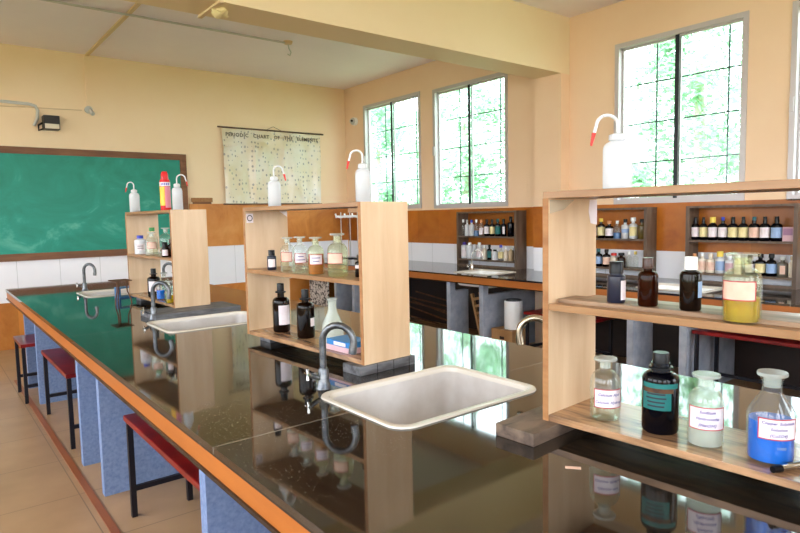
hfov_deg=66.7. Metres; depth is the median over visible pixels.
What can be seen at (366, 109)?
window
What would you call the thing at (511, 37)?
beam
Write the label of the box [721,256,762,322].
bottle
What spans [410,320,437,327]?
rod
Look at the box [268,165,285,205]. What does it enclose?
wash bottle
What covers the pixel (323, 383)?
tap
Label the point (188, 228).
shelf
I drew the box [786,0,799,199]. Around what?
window
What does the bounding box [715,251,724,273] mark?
bottle
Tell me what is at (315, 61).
ceiling
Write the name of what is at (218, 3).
conduit
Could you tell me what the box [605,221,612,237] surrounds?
bottle
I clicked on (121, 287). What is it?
test tube rack
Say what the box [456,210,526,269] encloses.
shelf
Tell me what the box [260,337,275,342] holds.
support block
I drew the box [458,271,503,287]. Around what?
basin
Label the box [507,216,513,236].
bottle
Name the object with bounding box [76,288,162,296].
sink
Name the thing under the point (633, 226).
bottle
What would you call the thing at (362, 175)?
wash bottle
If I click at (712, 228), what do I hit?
bottle
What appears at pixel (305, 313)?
bottle
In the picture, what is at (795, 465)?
pen
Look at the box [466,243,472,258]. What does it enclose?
bottle
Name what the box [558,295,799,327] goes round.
shelf board
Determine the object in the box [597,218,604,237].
bottle
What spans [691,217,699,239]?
bottle
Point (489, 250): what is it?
bottle
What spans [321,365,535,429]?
sink
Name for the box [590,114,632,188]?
wash bottle
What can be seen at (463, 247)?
bottle
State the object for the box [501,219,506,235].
bottle
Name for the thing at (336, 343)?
print
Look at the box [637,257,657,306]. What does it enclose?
bottle
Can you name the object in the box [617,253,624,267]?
bottle
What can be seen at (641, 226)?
bottle
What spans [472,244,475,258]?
bottle
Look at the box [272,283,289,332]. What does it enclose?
bottle
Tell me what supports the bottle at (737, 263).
on the shelf at (691, 246)
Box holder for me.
[84,106,94,115]
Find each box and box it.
[491,326,524,344]
[782,227,792,241]
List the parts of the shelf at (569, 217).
panel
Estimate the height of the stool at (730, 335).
0.545 m
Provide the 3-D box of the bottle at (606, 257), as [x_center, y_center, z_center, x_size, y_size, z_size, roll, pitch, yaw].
[2.090,-0.087,6.155,0.076,0.175,0.076,-5,6,-38]
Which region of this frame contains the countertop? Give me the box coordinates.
[294,258,799,306]
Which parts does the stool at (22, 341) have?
leg, seat, leg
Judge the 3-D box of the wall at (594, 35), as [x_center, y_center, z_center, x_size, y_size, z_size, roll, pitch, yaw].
[2.599,-0.832,5.728,0.110,3.750,11.000,-5,6,-38]
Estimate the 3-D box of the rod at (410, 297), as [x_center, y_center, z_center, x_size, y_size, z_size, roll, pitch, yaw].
[0.392,0.457,7.796,0.020,0.058,0.903,-4,6,-34]
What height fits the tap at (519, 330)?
0.238 m
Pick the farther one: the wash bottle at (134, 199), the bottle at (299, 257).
the wash bottle at (134, 199)
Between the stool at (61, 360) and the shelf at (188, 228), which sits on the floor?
the stool at (61, 360)
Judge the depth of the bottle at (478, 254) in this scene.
7.51 m
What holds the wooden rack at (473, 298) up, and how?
on the floor
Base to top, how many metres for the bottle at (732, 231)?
0.200 m
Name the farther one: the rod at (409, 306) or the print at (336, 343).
the rod at (409, 306)
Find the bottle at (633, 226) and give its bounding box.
[629,217,636,238]
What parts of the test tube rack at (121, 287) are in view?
post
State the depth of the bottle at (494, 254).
7.31 m
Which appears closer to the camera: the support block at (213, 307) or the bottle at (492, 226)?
the support block at (213, 307)
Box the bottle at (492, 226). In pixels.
[490,219,494,235]
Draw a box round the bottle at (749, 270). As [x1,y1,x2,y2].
[745,255,754,274]
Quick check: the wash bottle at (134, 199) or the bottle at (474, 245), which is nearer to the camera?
the wash bottle at (134, 199)
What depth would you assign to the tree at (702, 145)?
10.62 m
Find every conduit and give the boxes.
[41,0,284,43]
[83,54,89,105]
[85,3,140,55]
[198,0,223,18]
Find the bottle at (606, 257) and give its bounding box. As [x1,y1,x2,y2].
[602,249,609,266]
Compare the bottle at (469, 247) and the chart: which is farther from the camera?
the chart
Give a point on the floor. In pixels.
(39, 492)
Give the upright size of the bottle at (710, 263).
0.170 m
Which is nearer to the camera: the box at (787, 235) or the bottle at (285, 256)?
the bottle at (285, 256)
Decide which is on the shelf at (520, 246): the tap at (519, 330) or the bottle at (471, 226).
the bottle at (471, 226)
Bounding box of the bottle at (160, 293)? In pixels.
[157,290,164,298]
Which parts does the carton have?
lid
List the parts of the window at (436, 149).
sash, sash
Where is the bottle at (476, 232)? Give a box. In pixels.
[474,219,478,235]
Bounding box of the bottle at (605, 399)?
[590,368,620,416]
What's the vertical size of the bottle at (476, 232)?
0.205 m
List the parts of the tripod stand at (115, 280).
leg, plate, leg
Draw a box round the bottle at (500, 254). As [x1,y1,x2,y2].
[498,245,503,257]
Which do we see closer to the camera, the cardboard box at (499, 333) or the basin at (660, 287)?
the basin at (660, 287)
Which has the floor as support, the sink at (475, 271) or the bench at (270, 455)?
the bench at (270, 455)
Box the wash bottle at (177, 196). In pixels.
[172,174,187,209]
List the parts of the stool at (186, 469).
leg, leg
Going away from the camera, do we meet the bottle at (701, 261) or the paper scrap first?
the paper scrap
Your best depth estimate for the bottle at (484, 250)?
7.45 m
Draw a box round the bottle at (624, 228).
[621,219,628,238]
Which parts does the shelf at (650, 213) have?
rail, panel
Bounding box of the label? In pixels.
[726,286,750,295]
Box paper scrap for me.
[565,466,580,469]
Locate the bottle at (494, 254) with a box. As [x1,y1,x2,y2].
[491,250,497,259]
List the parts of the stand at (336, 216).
rod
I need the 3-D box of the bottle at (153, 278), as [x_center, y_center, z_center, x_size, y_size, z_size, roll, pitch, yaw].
[-1.791,0.117,4.425,0.088,0.204,0.089,-5,6,-38]
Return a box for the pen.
[770,461,799,472]
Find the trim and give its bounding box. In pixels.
[14,380,120,532]
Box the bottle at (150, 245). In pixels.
[145,242,155,248]
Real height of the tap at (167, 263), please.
0.238 m
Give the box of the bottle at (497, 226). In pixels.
[495,219,500,235]
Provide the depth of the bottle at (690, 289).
1.40 m
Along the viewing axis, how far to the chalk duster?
8.47 m
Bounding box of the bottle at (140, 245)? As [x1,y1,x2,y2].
[134,235,146,253]
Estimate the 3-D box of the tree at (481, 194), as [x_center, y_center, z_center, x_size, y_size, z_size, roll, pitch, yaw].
[1.760,-2.808,16.453,4.555,6.563,5.233,-5,6,-38]
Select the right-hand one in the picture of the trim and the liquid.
the liquid
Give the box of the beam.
[124,0,569,78]
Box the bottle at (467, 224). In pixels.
[465,220,468,235]
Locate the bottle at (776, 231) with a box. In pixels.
[770,216,782,240]
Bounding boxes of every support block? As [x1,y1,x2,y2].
[140,301,240,320]
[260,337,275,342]
[343,354,414,376]
[496,405,575,446]
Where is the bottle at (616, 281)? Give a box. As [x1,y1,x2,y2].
[607,261,625,302]
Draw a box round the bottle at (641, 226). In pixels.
[638,219,643,238]
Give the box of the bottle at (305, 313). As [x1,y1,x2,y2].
[296,289,314,338]
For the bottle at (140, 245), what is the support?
on the shelf at (188, 228)
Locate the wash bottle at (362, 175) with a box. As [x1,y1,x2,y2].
[346,149,370,201]
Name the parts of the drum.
lid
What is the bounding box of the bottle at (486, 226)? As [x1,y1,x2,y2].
[484,219,489,235]
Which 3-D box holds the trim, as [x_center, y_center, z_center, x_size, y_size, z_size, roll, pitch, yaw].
[-1.074,1.284,2.540,0.036,0.006,8.170,-5,6,-38]
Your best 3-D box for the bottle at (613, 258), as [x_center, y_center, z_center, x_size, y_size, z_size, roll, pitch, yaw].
[2.142,-0.065,6.093,0.068,0.140,0.067,-5,6,-38]
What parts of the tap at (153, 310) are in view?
spout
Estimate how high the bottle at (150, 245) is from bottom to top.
0.165 m
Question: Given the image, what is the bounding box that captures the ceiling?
[0,0,623,88]
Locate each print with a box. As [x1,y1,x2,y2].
[334,341,345,346]
[646,392,665,407]
[783,228,792,234]
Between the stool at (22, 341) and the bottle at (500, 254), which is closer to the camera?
the stool at (22, 341)
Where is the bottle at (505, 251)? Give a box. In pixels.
[504,247,507,260]
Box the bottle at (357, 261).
[355,255,358,276]
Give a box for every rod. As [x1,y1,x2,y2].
[409,301,446,311]
[409,306,446,320]
[410,297,446,306]
[410,315,438,323]
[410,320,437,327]
[412,300,446,313]
[415,291,446,300]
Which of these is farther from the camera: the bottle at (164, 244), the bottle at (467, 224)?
the bottle at (467, 224)
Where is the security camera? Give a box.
[350,117,357,125]
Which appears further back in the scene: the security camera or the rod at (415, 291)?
the security camera
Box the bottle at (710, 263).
[705,253,714,272]
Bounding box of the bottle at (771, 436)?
[746,376,796,464]
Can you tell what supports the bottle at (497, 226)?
on the shelf at (520, 246)
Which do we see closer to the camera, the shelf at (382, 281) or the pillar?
the shelf at (382, 281)
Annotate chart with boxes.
[217,126,322,204]
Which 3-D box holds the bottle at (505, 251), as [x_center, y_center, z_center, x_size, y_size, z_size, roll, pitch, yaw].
[1.255,-0.152,7.204,0.056,0.165,0.055,-5,6,-38]
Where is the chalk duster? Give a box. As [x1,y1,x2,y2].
[191,198,212,203]
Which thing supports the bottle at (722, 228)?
on the shelf at (691, 246)
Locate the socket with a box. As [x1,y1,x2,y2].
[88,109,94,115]
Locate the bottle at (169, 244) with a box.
[168,239,170,256]
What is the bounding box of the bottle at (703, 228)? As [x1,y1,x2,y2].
[699,217,707,239]
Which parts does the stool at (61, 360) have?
leg, seat, leg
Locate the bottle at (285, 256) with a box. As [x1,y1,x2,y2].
[280,239,291,264]
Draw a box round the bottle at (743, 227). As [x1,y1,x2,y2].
[738,217,748,240]
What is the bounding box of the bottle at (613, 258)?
[610,253,616,260]
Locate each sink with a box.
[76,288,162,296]
[146,311,246,332]
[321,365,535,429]
[454,269,515,287]
[636,283,722,292]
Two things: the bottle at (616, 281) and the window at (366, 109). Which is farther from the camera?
the window at (366, 109)
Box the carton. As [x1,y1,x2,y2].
[326,335,360,354]
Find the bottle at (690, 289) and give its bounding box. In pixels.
[679,256,701,310]
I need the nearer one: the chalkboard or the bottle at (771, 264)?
the bottle at (771, 264)
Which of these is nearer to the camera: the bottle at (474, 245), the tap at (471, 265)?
the tap at (471, 265)
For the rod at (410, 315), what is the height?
0.062 m
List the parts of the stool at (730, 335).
leg, leg, seat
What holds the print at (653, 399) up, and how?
attached to the bottle at (660, 385)
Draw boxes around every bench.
[6,277,799,532]
[294,256,799,386]
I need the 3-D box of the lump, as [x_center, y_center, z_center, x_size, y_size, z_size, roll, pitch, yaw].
[-1.262,-1.776,4.254,0.116,0.079,0.123,-2,5,-10]
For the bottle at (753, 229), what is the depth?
5.03 m
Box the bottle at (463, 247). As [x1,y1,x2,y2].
[461,242,466,257]
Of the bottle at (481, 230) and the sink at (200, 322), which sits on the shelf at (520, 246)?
the bottle at (481, 230)
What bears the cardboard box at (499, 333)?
on the floor
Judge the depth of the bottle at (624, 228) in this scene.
5.95 m
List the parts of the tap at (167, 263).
spout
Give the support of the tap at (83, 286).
on the bench at (270, 455)
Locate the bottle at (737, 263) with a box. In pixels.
[733,255,741,274]
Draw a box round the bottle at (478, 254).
[476,242,482,258]
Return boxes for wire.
[0,105,81,110]
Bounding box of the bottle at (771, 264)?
[765,253,776,276]
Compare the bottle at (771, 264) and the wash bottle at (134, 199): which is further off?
the bottle at (771, 264)
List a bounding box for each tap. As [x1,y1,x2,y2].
[76,263,96,290]
[142,281,170,319]
[162,262,172,284]
[304,322,356,389]
[467,250,482,269]
[516,314,542,344]
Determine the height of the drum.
0.310 m
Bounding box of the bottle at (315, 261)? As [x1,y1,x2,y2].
[307,239,324,273]
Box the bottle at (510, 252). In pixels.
[508,246,513,260]
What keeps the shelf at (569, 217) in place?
on the support block at (529, 428)
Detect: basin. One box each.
[84,290,128,295]
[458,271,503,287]
[658,285,713,291]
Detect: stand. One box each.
[108,279,131,303]
[335,212,345,258]
[344,212,355,258]
[351,213,358,258]
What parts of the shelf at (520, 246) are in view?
panel, rail, panel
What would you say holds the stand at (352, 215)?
on the lab bench at (636, 341)
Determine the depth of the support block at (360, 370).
2.36 m
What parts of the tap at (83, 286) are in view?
spout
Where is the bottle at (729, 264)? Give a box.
[724,254,733,273]
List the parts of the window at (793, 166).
sash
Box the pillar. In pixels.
[535,73,569,342]
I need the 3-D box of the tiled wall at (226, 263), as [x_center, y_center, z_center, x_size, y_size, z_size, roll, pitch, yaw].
[-4.050,0.106,7.528,8.168,0.550,0.012,-5,6,-38]
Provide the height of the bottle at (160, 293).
0.130 m
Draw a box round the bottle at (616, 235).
[613,221,620,238]
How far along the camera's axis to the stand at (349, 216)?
9.44 m
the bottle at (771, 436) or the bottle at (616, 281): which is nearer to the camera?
the bottle at (771, 436)
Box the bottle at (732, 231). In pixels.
[727,217,737,240]
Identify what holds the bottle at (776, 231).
on the shelf at (691, 246)
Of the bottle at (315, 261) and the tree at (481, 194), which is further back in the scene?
the tree at (481, 194)
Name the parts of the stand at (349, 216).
rod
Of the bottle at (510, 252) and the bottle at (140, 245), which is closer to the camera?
the bottle at (140, 245)
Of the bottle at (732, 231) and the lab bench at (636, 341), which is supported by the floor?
the lab bench at (636, 341)
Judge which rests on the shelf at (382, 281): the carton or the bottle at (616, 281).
the carton
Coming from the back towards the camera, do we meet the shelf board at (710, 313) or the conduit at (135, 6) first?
the conduit at (135, 6)
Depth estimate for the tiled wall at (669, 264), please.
6.13 m
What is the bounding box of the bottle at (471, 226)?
[469,220,473,235]
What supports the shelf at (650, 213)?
on the lab bench at (636, 341)
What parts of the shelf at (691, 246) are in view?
panel, rail, panel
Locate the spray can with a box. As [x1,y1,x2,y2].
[159,171,170,209]
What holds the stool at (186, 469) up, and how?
on the floor
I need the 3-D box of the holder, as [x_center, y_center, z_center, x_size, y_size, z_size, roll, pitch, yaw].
[-3.830,-1.922,7.507,0.097,0.124,0.106,-5,6,-38]
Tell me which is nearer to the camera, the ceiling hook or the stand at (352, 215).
the ceiling hook
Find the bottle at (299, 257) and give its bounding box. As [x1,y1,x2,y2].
[295,253,307,270]
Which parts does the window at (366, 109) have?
sash, sash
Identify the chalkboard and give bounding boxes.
[0,146,188,261]
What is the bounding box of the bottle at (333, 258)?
[327,245,348,276]
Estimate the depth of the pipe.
7.11 m
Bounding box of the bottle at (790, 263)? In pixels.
[788,256,792,277]
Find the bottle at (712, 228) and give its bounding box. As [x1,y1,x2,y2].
[707,217,717,239]
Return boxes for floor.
[0,318,799,532]
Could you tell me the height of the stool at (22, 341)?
0.495 m
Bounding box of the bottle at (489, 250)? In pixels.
[487,244,491,259]
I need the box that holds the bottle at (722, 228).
[718,217,727,239]
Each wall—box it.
[0,43,348,350]
[0,240,348,303]
[344,0,796,263]
[349,240,792,285]
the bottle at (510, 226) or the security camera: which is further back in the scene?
the security camera
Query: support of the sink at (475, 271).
in the lab bench at (636, 341)
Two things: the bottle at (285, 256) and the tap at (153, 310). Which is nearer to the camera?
the bottle at (285, 256)
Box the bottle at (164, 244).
[162,242,167,256]
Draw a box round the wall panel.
[348,199,799,254]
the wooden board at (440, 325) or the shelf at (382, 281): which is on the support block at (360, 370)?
the shelf at (382, 281)
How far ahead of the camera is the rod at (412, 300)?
7.66 m
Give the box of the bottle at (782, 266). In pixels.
[777,256,787,276]
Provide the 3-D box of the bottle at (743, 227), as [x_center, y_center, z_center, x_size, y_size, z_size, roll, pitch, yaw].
[2.890,-0.318,5.119,0.078,0.200,0.078,-5,6,-38]
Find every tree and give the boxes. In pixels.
[370,99,449,203]
[385,78,504,203]
[625,22,742,197]
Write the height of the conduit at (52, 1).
0.014 m
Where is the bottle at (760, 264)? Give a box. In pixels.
[754,254,765,275]
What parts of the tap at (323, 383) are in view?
cross handle, spout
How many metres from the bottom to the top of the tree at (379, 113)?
6.573 m
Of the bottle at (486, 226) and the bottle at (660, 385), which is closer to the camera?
the bottle at (660, 385)
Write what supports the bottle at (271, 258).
on the shelf at (382, 281)
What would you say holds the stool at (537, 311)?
on the floor
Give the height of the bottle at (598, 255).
0.180 m
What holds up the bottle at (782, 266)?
on the shelf at (691, 246)
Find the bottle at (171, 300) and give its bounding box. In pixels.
[166,295,173,302]
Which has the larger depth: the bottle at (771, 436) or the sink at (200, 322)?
the sink at (200, 322)
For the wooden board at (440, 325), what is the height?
0.020 m
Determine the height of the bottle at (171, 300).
0.115 m
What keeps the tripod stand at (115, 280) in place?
on the bench at (270, 455)
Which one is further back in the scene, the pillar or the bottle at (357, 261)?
the pillar
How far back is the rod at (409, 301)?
7.65 m
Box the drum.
[504,298,522,329]
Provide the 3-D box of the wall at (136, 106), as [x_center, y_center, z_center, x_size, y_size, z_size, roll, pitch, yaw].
[-4.138,-0.847,7.546,8.680,3.750,0.275,-5,6,-38]
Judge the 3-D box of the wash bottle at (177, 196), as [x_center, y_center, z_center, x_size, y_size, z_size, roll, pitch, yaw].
[-1.491,-0.504,4.126,0.110,0.243,0.068,-1,5,0]
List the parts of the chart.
rod, rod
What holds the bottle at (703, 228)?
on the shelf at (691, 246)
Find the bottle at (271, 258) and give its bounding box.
[267,250,276,269]
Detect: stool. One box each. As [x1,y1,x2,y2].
[13,334,37,403]
[41,348,78,449]
[123,413,199,517]
[524,308,614,361]
[692,328,799,390]
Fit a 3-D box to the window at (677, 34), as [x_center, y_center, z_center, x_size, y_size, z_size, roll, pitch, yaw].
[2.589,-1.389,5.668,0.155,1.580,1.245,-5,6,-38]
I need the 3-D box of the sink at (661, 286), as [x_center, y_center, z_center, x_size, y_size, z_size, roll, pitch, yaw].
[2.318,0.249,5.052,0.450,0.158,0.580,-5,6,-38]
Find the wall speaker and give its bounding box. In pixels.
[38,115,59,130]
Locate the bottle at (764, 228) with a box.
[759,217,770,240]
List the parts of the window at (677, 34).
sash, sash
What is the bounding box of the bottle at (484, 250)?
[482,245,486,259]
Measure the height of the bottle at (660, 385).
0.198 m
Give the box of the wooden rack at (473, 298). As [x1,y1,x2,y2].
[470,292,479,335]
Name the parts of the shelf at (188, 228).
panel, panel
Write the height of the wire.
0.062 m
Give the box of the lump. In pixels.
[211,7,227,18]
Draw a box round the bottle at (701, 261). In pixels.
[698,252,705,271]
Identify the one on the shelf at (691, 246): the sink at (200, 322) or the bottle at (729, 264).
the bottle at (729, 264)
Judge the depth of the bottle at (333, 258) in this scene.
2.46 m
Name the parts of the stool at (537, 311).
leg, seat, leg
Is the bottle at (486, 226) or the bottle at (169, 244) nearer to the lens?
the bottle at (169, 244)
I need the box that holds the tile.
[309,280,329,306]
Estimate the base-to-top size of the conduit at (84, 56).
0.645 m
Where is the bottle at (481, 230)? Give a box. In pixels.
[479,220,483,233]
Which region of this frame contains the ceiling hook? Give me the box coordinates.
[283,40,292,55]
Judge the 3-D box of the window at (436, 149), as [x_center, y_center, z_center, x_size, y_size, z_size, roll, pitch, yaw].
[0.908,-1.555,7.774,0.155,1.590,1.325,-5,6,-38]
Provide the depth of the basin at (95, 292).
5.33 m
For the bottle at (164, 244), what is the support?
on the shelf at (188, 228)
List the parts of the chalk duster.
handle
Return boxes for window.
[363,91,421,208]
[432,72,507,208]
[614,10,749,203]
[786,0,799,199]
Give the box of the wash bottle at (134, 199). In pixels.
[125,182,139,211]
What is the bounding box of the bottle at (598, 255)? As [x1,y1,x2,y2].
[596,248,601,265]
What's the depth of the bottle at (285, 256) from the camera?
2.77 m
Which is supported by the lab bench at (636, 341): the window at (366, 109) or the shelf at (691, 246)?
the shelf at (691, 246)
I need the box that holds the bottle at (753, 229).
[748,217,759,240]
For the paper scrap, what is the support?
on the bench at (270, 455)
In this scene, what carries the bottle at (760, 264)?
on the shelf at (691, 246)
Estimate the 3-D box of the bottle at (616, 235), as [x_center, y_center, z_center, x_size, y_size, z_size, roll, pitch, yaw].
[2.158,-0.367,6.040,0.072,0.175,0.071,-5,6,-38]
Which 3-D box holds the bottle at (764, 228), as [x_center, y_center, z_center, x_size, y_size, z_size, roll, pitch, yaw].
[2.994,-0.309,4.989,0.081,0.200,0.080,-5,6,-38]
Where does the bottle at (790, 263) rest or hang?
on the shelf at (691, 246)
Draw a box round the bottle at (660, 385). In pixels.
[641,351,679,434]
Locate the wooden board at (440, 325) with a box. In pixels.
[412,321,478,335]
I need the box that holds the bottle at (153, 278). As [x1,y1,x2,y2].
[147,268,160,296]
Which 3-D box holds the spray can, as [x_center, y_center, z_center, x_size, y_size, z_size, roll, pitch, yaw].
[-1.632,-0.525,4.227,0.071,0.272,0.071,-5,6,-38]
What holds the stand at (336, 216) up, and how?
on the lab bench at (636, 341)
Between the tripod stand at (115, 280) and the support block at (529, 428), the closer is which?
the support block at (529, 428)
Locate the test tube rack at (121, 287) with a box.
[114,286,132,298]
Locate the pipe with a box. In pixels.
[0,100,38,125]
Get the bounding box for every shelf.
[125,209,209,307]
[243,202,409,365]
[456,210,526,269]
[543,179,799,490]
[596,207,656,277]
[685,203,799,289]

